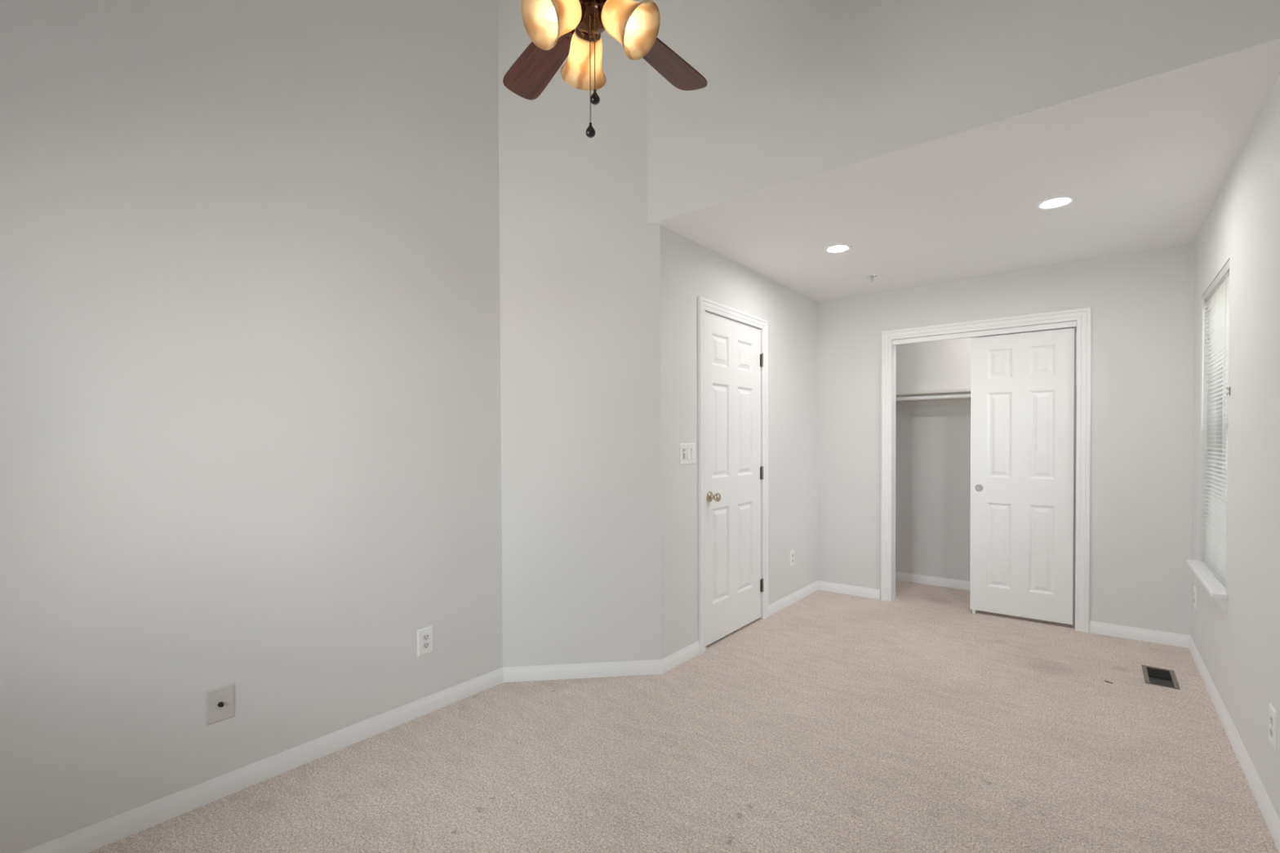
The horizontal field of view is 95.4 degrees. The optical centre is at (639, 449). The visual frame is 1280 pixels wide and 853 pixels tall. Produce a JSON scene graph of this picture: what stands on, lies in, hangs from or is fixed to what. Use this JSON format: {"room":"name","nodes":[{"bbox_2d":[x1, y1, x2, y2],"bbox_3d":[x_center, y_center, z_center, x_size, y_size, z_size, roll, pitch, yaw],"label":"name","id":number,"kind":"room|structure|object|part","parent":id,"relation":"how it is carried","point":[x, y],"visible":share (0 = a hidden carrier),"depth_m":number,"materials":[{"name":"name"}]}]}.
{"room":"empty bedroom","nodes":[
{"label":"empty bedroom","id":0,"kind":"room"},
{"bbox_2d":[0,0,502,852],"bbox_3d":[-1.494,-0.580,2.184,0.120,3.650,2.413,0,1,38],"label":"wall","id":1,"kind":"structure","parent":0,"point":[250,409],"depth_m":2.12,"materials":[{"name":"grey paint"}]},
{"bbox_2d":[205,683,234,725],"bbox_3d":[-1.497,0.912,2.081,0.018,0.122,0.086,0,1,38],"label":"plate","id":2,"kind":"object","parent":1,"relation":"attached to","point":[220,701],"visible":1,"depth_m":2.08,"materials":[{"name":"grey plastic"}]},
{"bbox_2d":[20,667,503,852],"bbox_3d":[-1.450,1.207,2.150,0.010,0.077,2.363,0,1,38],"label":"baseboard","id":3,"kind":"structure","parent":1,"relation":"attached to","point":[92,837],"depth_m":2.15,"materials":[{"name":"white wood"}]},
{"bbox_2d":[417,626,433,657],"bbox_3d":[-1.002,0.896,2.722,0.007,0.124,0.081,0,1,38],"label":"wall outlet","id":4,"kind":"object","parent":1,"relation":"attached to","point":[424,636],"visible":1,"depth_m":2.72,"materials":[{"name":"white plastic"}]},
{"bbox_2d":[422,634,429,640],"bbox_3d":[-1.000,0.877,2.720,0.002,0.025,0.034,0,1,38],"label":"receptacle","id":5,"kind":"object","parent":4,"relation":"attached to","point":[425,637],"depth_m":2.72,"materials":[{"name":"grey plastic"}]},
{"bbox_2d":[422,642,429,648],"bbox_3d":[-1.000,0.916,2.720,0.002,0.025,0.034,0,1,38],"label":"receptacle","id":6,"kind":"object","parent":4,"relation":"attached to","point":[425,645],"depth_m":2.72,"materials":[{"name":"grey plastic"}]},
{"bbox_2d":[497,0,662,666],"bbox_3d":[-0.318,-0.599,3.167,0.850,3.650,0.122,0,1,-7],"label":"wall","id":7,"kind":"structure","parent":0,"point":[580,253],"depth_m":3.11,"materials":[{"name":"grey paint"}]},
{"bbox_2d":[502,659,662,682],"bbox_3d":[-0.301,1.188,3.129,0.855,0.077,0.010,0,1,-7],"label":"baseboard","id":8,"kind":"structure","parent":7,"relation":"attached to","point":[618,668],"depth_m":3.12,"materials":[{"name":"white"}]},
{"bbox_2d":[88,580,1279,852],"bbox_3d":[0.667,1.277,2.784,3.603,0.100,6.210,0,1,38],"label":"floor","id":9,"kind":"structure","parent":0,"point":[917,721],"depth_m":2.29,"materials":[{"name":"beige carpet"}]},
{"bbox_2d":[1141,665,1180,689],"bbox_3d":[2.770,1.210,3.104,0.134,0.008,0.296,0,1,38],"label":"floor vent","id":10,"kind":"object","parent":9,"relation":"in","point":[1152,675],"visible":1,"depth_m":3.09,"materials":[{"name":"brown metal"}]},
{"bbox_2d":[660,225,817,658],"bbox_3d":[0.800,-0.013,4.142,0.120,2.440,2.380,0,1,38],"label":"wall","id":11,"kind":"structure","parent":0,"point":[690,270],"depth_m":3.72,"materials":[{"name":"grey paint"}]},
{"bbox_2d":[662,640,700,673],"bbox_3d":[0.239,1.183,3.330,0.010,0.077,0.385,0,1,38],"label":"baseboard","id":12,"kind":"structure","parent":11,"relation":"attached to","point":[686,654],"depth_m":3.32,"materials":[{"name":"white wood"}]},
{"bbox_2d":[679,443,695,465],"bbox_3d":[0.280,0.026,3.371,0.012,0.122,0.165,0,1,38],"label":"light switch","id":13,"kind":"object","parent":11,"relation":"attached to","point":[686,451],"visible":1,"depth_m":3.36,"materials":[{"name":"white plastic"}]},
{"bbox_2d":[697,296,768,653],"bbox_3d":[0.585,0.150,3.853,0.140,2.125,0.902,0,1,38],"label":"trim","id":14,"kind":"structure","parent":11,"relation":"attached to","point":[704,304],"depth_m":3.51,"materials":[{"name":"white wood"}]},
{"bbox_2d":[705,311,763,645],"bbox_3d":[0.636,0.177,3.818,0.106,2.039,0.772,0,1,38],"label":"door","id":15,"kind":"structure","parent":11,"relation":"in","point":[734,359],"depth_m":3.80,"materials":[{"name":"white paint"}]},
{"bbox_3d":[0.456,0.291,3.560,0.070,0.066,0.066,0,1,38],"label":"knob","id":16,"kind":"part","parent":15,"relation":"part of","materials":[{"name":"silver metal"}]},
{"bbox_2d":[790,549,794,566],"bbox_3d":[1.189,0.848,4.543,0.007,0.124,0.081,0,1,38],"label":"wall outlet","id":17,"kind":"object","parent":11,"relation":"attached to","point":[792,552],"visible":1,"depth_m":4.53,"materials":[{"name":"white plastic"}]},
{"bbox_2d":[768,580,817,617],"bbox_3d":[1.214,1.161,4.576,0.010,0.077,0.979,0,1,38],"label":"baseboard","id":18,"kind":"structure","parent":11,"relation":"attached to","point":[785,602],"depth_m":4.53,"materials":[{"name":"white wood"}]},
{"bbox_2d":[647,0,1279,223],"bbox_3d":[0.993,-1.815,2.462,2.407,1.210,0.121,0,1,38],"label":"wall","id":19,"kind":"structure","parent":0,"point":[795,90],"depth_m":2.42,"materials":[{"name":"grey paint"}]},
{"bbox_2d":[648,38,1279,302],"bbox_3d":[1.897,-1.291,3.703,2.507,0.120,3.175,0,1,38],"label":"ceiling","id":20,"kind":"structure","parent":0,"point":[1145,162],"depth_m":2.80,"materials":[{"name":"white paint"}]},
{"bbox_2d":[823,244,852,253],"bbox_3d":[1.205,-1.223,3.551,0.166,0.006,0.166,0,1,38],"label":"recessed light","id":21,"kind":"object","parent":20,"relation":"in","point":[836,248],"visible":1,"depth_m":3.55,"materials":[{"name":"white"}]},
{"bbox_2d":[866,275,876,281],"bbox_3d":[1.655,-1.218,4.158,0.068,0.037,0.068,0,1,38],"label":"sprinkler","id":22,"kind":"object","parent":20,"relation":"attached to","point":[871,277],"visible":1,"depth_m":4.15,"materials":[{"name":"silver metal"}]},
{"bbox_2d":[1035,195,1075,209],"bbox_3d":[2.050,-1.217,2.876,0.166,0.006,0.166,0,1,38],"label":"recessed light","id":23,"kind":"object","parent":20,"relation":"in","point":[1057,202],"visible":1,"depth_m":2.87,"materials":[{"name":"white"}]},
{"bbox_2d":[895,337,1076,581],"bbox_3d":[2.720,-0.028,4.624,2.420,2.440,0.746,0,1,38],"label":"wall","id":24,"kind":"structure","parent":0,"point":[933,442],"depth_m":5.07,"materials":[{"name":"grey paint"}]},
{"bbox_2d":[895,571,969,590],"bbox_3d":[2.878,1.150,4.836,2.180,0.077,0.010,0,1,38],"label":"baseboard","id":25,"kind":"structure","parent":24,"relation":"attached to","point":[900,576],"depth_m":5.08,"materials":[{"name":"white wood"}]},
{"bbox_2d":[895,383,1076,407],"bbox_3d":[2.781,-0.429,4.699,2.180,0.109,0.300,0,1,38],"label":"closet shelf","id":26,"kind":"object","parent":24,"relation":"attached to","point":[955,397],"visible":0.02,"depth_m":4.93,"materials":[{"name":"white paint"}]},
{"bbox_3d":[2.704,-0.428,4.601,2.144,0.033,0.033,0,1,38],"label":"hanging rod","id":27,"kind":"part","parent":26,"relation":"part of","materials":[{"name":"white metal"}]},
{"bbox_2d":[817,244,1194,635],"bbox_3d":[2.458,-0.022,4.279,2.321,2.440,0.120,0,1,38],"label":"wall","id":28,"kind":"structure","parent":0,"point":[1141,304],"depth_m":3.77,"materials":[{"name":"grey paint"}]},
{"bbox_2d":[817,580,879,599],"bbox_3d":[1.712,1.156,4.802,0.514,0.077,0.010,0,1,38],"label":"baseboard","id":29,"kind":"structure","parent":28,"relation":"attached to","point":[874,593],"depth_m":4.79,"materials":[{"name":"white wood"}]},
{"bbox_2d":[892,320,1076,344],"bbox_3d":[2.469,-0.838,4.257,1.157,0.038,0.104,0,1,38],"label":"door track","id":30,"kind":"object","parent":28,"relation":"attached to","point":[1073,323],"visible":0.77,"depth_m":4.18,"materials":[{"name":"white wood"}]},
{"bbox_2d":[969,326,1076,624],"bbox_3d":[2.670,0.181,4.094,0.606,1.985,0.037,0,1,38],"label":"door","id":31,"kind":"structure","parent":30,"relation":"hanging from","point":[1022,384],"depth_m":4.07,"materials":[{"name":"white paint"}]},
{"bbox_3d":[2.465,0.280,4.235,0.052,0.052,0.004,0,1,38],"label":"finger pull","id":32,"kind":"part","parent":31,"relation":"part of","materials":[{"name":"silver metal"}]},
{"bbox_2d":[880,306,1091,632],"bbox_3d":[2.467,0.133,4.263,1.311,2.131,0.140,0,1,38],"label":"trim","id":33,"kind":"structure","parent":28,"relation":"attached to","point":[1082,316],"depth_m":4.03,"materials":[{"name":"white wood"}]},
{"bbox_2d":[1088,620,1190,648],"bbox_3d":[3.141,1.165,3.682,0.497,0.077,0.010,0,1,38],"label":"baseboard","id":34,"kind":"structure","parent":28,"relation":"attached to","point":[1099,628],"depth_m":3.67,"materials":[{"name":"white wood"}]},
{"bbox_2d":[1191,74,1279,820],"bbox_3d":[1.821,-0.584,1.449,0.160,3.650,5.344,0,1,38],"label":"wall","id":35,"kind":"structure","parent":0,"point":[1239,648],"depth_m":2.24,"materials":[{"name":"grey paint"}]},
{"bbox_2d":[1193,585,1196,609],"bbox_3d":[3.216,0.858,3.378,0.007,0.124,0.081,0,1,38],"label":"wall outlet","id":36,"kind":"object","parent":35,"relation":"attached to","point":[1194,587],"visible":1,"depth_m":3.36,"materials":[{"name":"white plastic"}]},
{"bbox_2d":[1186,559,1227,613],"bbox_3d":[2.874,0.673,2.901,0.140,0.087,0.917,0,1,38],"label":"window sill","id":37,"kind":"structure","parent":35,"relation":"attached to","point":[1216,589],"depth_m":2.79,"materials":[{"name":"white wood"}]},
{"bbox_2d":[1200,260,1229,586],"bbox_3d":[2.871,-0.110,2.898,0.050,1.479,0.845,0,1,38],"label":"window blind","id":38,"kind":"object","parent":35,"relation":"attached to","point":[1216,296],"visible":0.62,"depth_m":2.92,"materials":[{"name":"white plastic"}]},
{"bbox_3d":[2.879,0.616,2.904,0.026,0.016,0.841,0,1,38],"label":"rail","id":39,"kind":"part","parent":38,"relation":"part of","materials":[{"name":"white plastic"}]},
{"bbox_3d":[2.876,-0.100,2.893,0.028,1.420,0.606,0,1,38],"label":"ladder cord","id":40,"kind":"part","parent":38,"relation":"part of","materials":[{"name":"white fabric"}]},
{"bbox_3d":[2.637,-0.520,2.626,0.004,0.590,0.002,0,1,38],"label":"lift cord","id":41,"kind":"part","parent":38,"relation":"part of","materials":[{"name":"white fabric"}]},
{"bbox_2d":[1221,346,1228,504],"bbox_3d":[2.953,-0.109,2.833,0.070,1.481,0.855,0,1,38],"label":"window","id":42,"kind":"structure","parent":35,"relation":"in","point":[1225,420],"depth_m":3.16,"materials":[{"name":"white"}]},
{"bbox_3d":[2.944,0.234,2.846,0.028,0.726,0.785,0,1,38],"label":"sash","id":43,"kind":"part","parent":42,"relation":"part of","materials":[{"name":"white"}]},
{"bbox_2d":[1188,635,1279,852],"bbox_3d":[1.725,1.203,1.480,0.010,0.077,5.224,0,1,38],"label":"baseboard","id":44,"kind":"structure","parent":35,"relation":"attached to","point":[1268,813],"depth_m":2.25,"materials":[{"name":"white wood"}]},
{"bbox_2d":[1268,702,1277,751],"bbox_3d":[2.047,0.897,1.886,0.007,0.124,0.081,0,1,38],"label":"wall outlet","id":45,"kind":"object","parent":35,"relation":"attached to","point":[1273,722],"visible":1,"depth_m":1.87,"materials":[{"name":"white plastic"}]},
{"bbox_2d":[1269,715,1272,725],"bbox_3d":[2.046,0.877,1.888,0.002,0.025,0.034,0,1,38],"label":"receptacle","id":46,"kind":"object","parent":45,"relation":"attached to","point":[1270,716],"depth_m":1.89,"materials":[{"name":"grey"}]},
{"bbox_2d":[1269,727,1272,737],"bbox_3d":[2.046,0.916,1.888,0.002,0.025,0.034,0,1,38],"label":"receptacle","id":47,"kind":"object","parent":45,"relation":"attached to","point":[1270,728],"depth_m":1.89,"materials":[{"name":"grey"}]},
{"bbox_3d":[-0.139,-2.450,1.397,3.203,0.100,3.175,0,1,38],"label":"ceiling","id":48,"kind":"structure","parent":0,"visible":0},
{"bbox_2d":[502,0,707,137],"bbox_3d":[-0.110,-1.616,1.617,1.030,1.574,0.986,0,1,38],"label":"ceiling fan","id":49,"kind":"object","parent":48,"relation":"hanging from","point":[557,29],"visible":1,"depth_m":1.61,"materials":[{"name":"brown wood"}]},
{"bbox_3d":[-0.325,-1.241,1.873,0.127,0.006,0.384,14,-7,-33],"label":"blade","id":50,"kind":"part","parent":49,"relation":"part of","materials":[{"name":"brown wood"}]},
{"bbox_3d":[-0.219,-1.141,1.524,0.122,0.138,0.138,-42,25,-30],"label":"lamp shade","id":51,"kind":"part","parent":49,"relation":"part of","materials":[{"name":"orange glass"}]},
{"bbox_2d":[545,0,585,23],"bbox_3d":[-0.193,-1.165,1.537,0.073,0.095,0.118,0,1,38],"label":"bulb","id":52,"kind":"object","parent":49,"relation":"attached to","point":[573,11],"depth_m":1.51,"materials":[{"name":"white glass"}]},
{"bbox_3d":[-0.159,-1.150,1.700,0.138,0.138,0.122,0,-27,-13],"label":"lamp shade","id":53,"kind":"part","parent":49,"relation":"part of","materials":[{"name":"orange glass"}]},
{"bbox_2d":[575,27,600,40],"bbox_3d":[-0.154,-1.173,1.667,0.105,0.085,0.093,0,1,38],"label":"socket","id":54,"kind":"object","parent":49,"relation":"attached to","point":[583,34],"depth_m":1.63,"materials":[{"name":"brown metal"}]},
{"bbox_3d":[-0.132,-1.004,1.550,0.004,0.284,0.023,0,1,-1],"label":"pull chain","id":55,"kind":"part","parent":49,"relation":"part of","materials":[{"name":"gold metal"}]},
{"bbox_3d":[-0.120,-1.087,1.551,0.004,0.271,0.022,0,1,-1],"label":"pull chain","id":56,"kind":"part","parent":49,"relation":"part of","materials":[{"name":"gold metal"}]},
{"bbox_2d":[598,0,636,30],"bbox_3d":[-0.064,-1.161,1.554,0.111,0.101,0.073,0,1,38],"label":"bulb","id":57,"kind":"object","parent":49,"relation":"attached to","point":[611,13],"depth_m":1.52,"materials":[{"name":"white glass"}]},
{"bbox_3d":[-0.037,-1.137,1.548,0.122,0.138,0.138,43,17,18],"label":"lamp shade","id":58,"kind":"part","parent":49,"relation":"part of","materials":[{"name":"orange glass"}]},
{"bbox_3d":[0.077,-1.242,1.859,0.127,0.006,0.384,15,10,37],"label":"blade","id":59,"kind":"part","parent":49,"relation":"part of","materials":[{"name":"brown wood"}]}
]}

